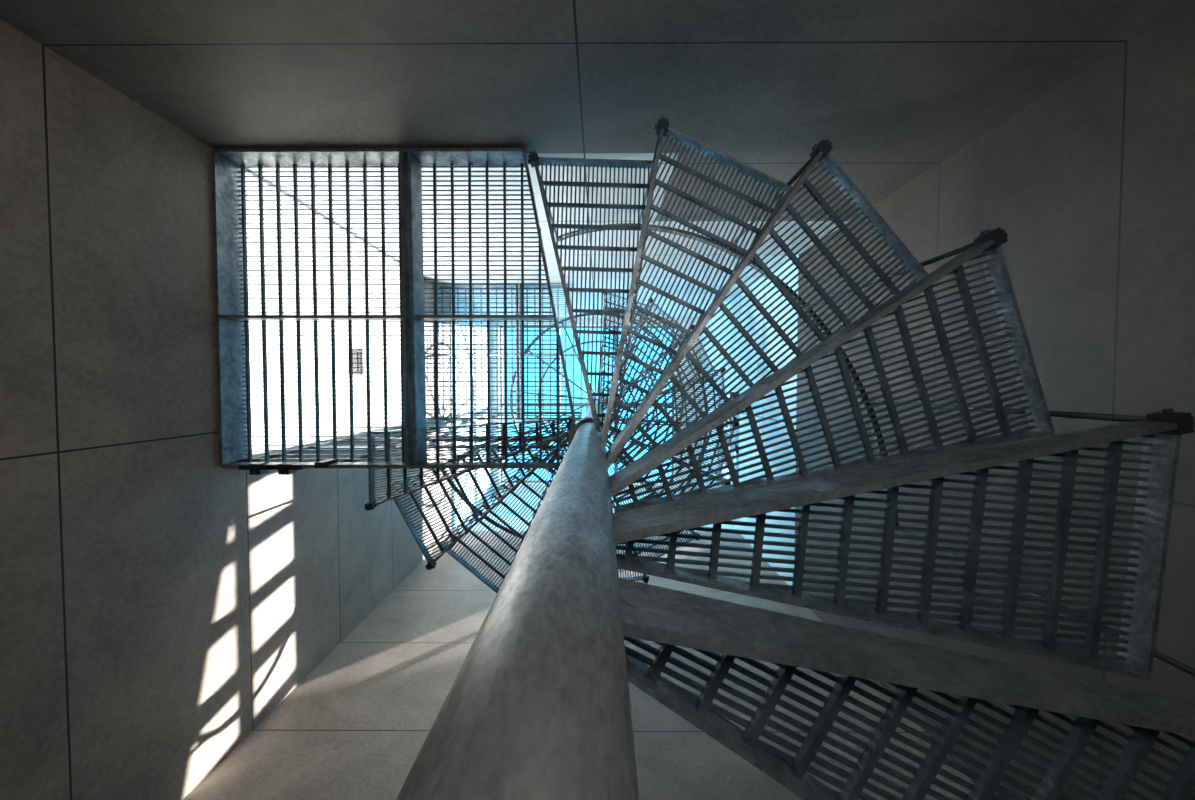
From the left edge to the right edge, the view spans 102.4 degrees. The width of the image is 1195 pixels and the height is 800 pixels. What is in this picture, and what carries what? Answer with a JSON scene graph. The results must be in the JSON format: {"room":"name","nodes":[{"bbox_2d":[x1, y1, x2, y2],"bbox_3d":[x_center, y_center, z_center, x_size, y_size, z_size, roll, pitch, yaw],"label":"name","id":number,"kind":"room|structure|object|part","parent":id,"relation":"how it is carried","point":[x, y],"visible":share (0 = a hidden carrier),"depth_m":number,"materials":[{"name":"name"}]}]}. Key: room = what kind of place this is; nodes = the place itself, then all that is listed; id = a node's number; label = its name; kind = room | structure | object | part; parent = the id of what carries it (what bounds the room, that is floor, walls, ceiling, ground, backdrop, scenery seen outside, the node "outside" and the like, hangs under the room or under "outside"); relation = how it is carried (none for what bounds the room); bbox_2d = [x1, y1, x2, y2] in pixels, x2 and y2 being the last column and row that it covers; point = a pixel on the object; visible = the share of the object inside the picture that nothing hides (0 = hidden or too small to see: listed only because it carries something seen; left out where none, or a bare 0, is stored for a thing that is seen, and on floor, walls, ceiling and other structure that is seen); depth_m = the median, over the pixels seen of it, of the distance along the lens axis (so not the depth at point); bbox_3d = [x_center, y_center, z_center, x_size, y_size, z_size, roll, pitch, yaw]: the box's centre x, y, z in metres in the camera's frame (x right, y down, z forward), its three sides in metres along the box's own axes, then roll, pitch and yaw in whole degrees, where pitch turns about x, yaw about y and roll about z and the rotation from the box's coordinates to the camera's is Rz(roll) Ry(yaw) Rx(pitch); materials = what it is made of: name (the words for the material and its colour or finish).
{"room":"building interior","nodes":[
{"label":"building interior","id":0,"kind":"room"},
{"bbox_2d":[0,19,491,799],"bbox_3d":[-1.540,0.182,3.029,0.200,7.028,2.735,0,-88,0],"label":"wall","id":1,"kind":"structure","parent":0,"point":[159,600],"depth_m":1.48,"materials":[{"name":"concrete"}]},
{"bbox_2d":[245,168,400,457],"bbox_3d":[-1.538,-0.385,2.941,0.204,2.000,1.195,0,-88,0],"label":"trim","id":2,"kind":"structure","parent":1,"relation":"attached to","point":[246,169],"depth_m":2.65,"materials":[{"name":"white paint"}]},
{"bbox_2d":[241,198,389,274],"bbox_3d":[-2.740,-1.102,3.063,2.200,2.320,0.100,0,-88,0],"label":"wall","id":3,"kind":"structure","parent":0,"point":[247,202],"depth_m":3.49,"materials":[{"name":"white paint"}]},
{"bbox_2d":[248,276,398,444],"bbox_3d":[-2.733,-0.168,4.305,2.200,0.100,1.850,0,-88,0],"label":"wall","id":4,"kind":"structure","parent":0,"point":[249,277],"depth_m":4.25,"materials":[{"name":"white paint"}]},
{"bbox_2d":[348,350,362,374],"bbox_3d":[-2.129,-0.330,4.214,0.100,0.065,0.220,0,-88,0],"label":"ceiling fitting","id":5,"kind":"object","parent":4,"relation":"attached to","point":[353,351],"visible":0.54,"depth_m":4.20,"materials":[{"name":"white plastic"}]},
{"bbox_2d":[183,492,973,799],"bbox_3d":[-0.032,1.449,3.064,2.815,7.028,0.200,0,-88,0],"label":"wall","id":6,"kind":"structure","parent":0,"point":[357,725],"depth_m":2.12,"materials":[{"name":"concrete"}]},
{"bbox_2d":[0,0,1188,317],"bbox_3d":[-0.032,-1.084,2.980,2.815,7.028,0.200,0,-88,0],"label":"wall","id":7,"kind":"structure","parent":0,"point":[897,88],"depth_m":1.42,"materials":[{"name":"concrete"}]},
{"bbox_2d":[491,318,701,491],"bbox_3d":[-0.015,0.068,6.484,2.815,0.100,2.335,0,-88,0],"label":"ceiling","id":8,"kind":"structure","parent":0,"point":[493,375],"depth_m":6.43,"materials":[{"name":"white paint"}]},
{"bbox_2d":[500,326,674,482],"bbox_3d":[-0.140,0.065,6.564,2.415,0.060,2.185,0,-88,0],"label":"window","id":9,"kind":"structure","parent":8,"relation":"attached to","point":[501,337],"depth_m":6.54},
{"bbox_2d":[701,0,1194,799],"bbox_3d":[1.475,0.183,3.014,0.200,7.028,2.735,0,-88,0],"label":"wall","id":10,"kind":"structure","parent":0,"point":[1090,185],"depth_m":1.41,"materials":[{"name":"concrete"}]},
{"bbox_2d":[718,391,739,520],"bbox_3d":[1.426,0.574,5.135,0.040,0.920,1.548,0,-88,0],"label":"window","id":11,"kind":"structure","parent":10,"relation":"in","point":[735,417],"depth_m":5.00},
{"bbox_3d":[-0.050,0.301,-0.565,3.215,0.150,2.735,0,-88,0],"label":"floor","id":12,"kind":"structure","parent":0,"visible":0},
{"bbox_2d":[211,117,1194,799],"bbox_3d":[-0.191,0.106,2.744,2.493,6.476,2.156,0,-88,0],"label":"spiral staircase","id":13,"kind":"structure","parent":12,"relation":"on","point":[538,707],"depth_m":0.81,"materials":[{"name":"metal"}]},
{"bbox_3d":[-0.803,0.237,2.339,1.250,0.903,0.028,0,-88,0],"label":"guard rail","id":14,"kind":"part","parent":13,"relation":"part of","materials":[{"name":"metal"}]},
{"bbox_3d":[-0.791,0.157,4.747,1.250,0.903,0.028,0,-88,0],"label":"guard rail","id":15,"kind":"part","parent":13,"relation":"part of","materials":[{"name":"metal"}]},
{"bbox_3d":[0.008,0.069,3.924,1.933,2.083,1.979,0,-88,0],"label":"handrail","id":16,"kind":"part","parent":13,"relation":"part of","materials":[{"name":"metal"}]},
{"bbox_3d":[0.521,-0.384,2.000,0.479,1.095,1.676,-43,-89,2],"label":"handrail","id":17,"kind":"part","parent":13,"relation":"part of","materials":[{"name":"metal"}]}
]}

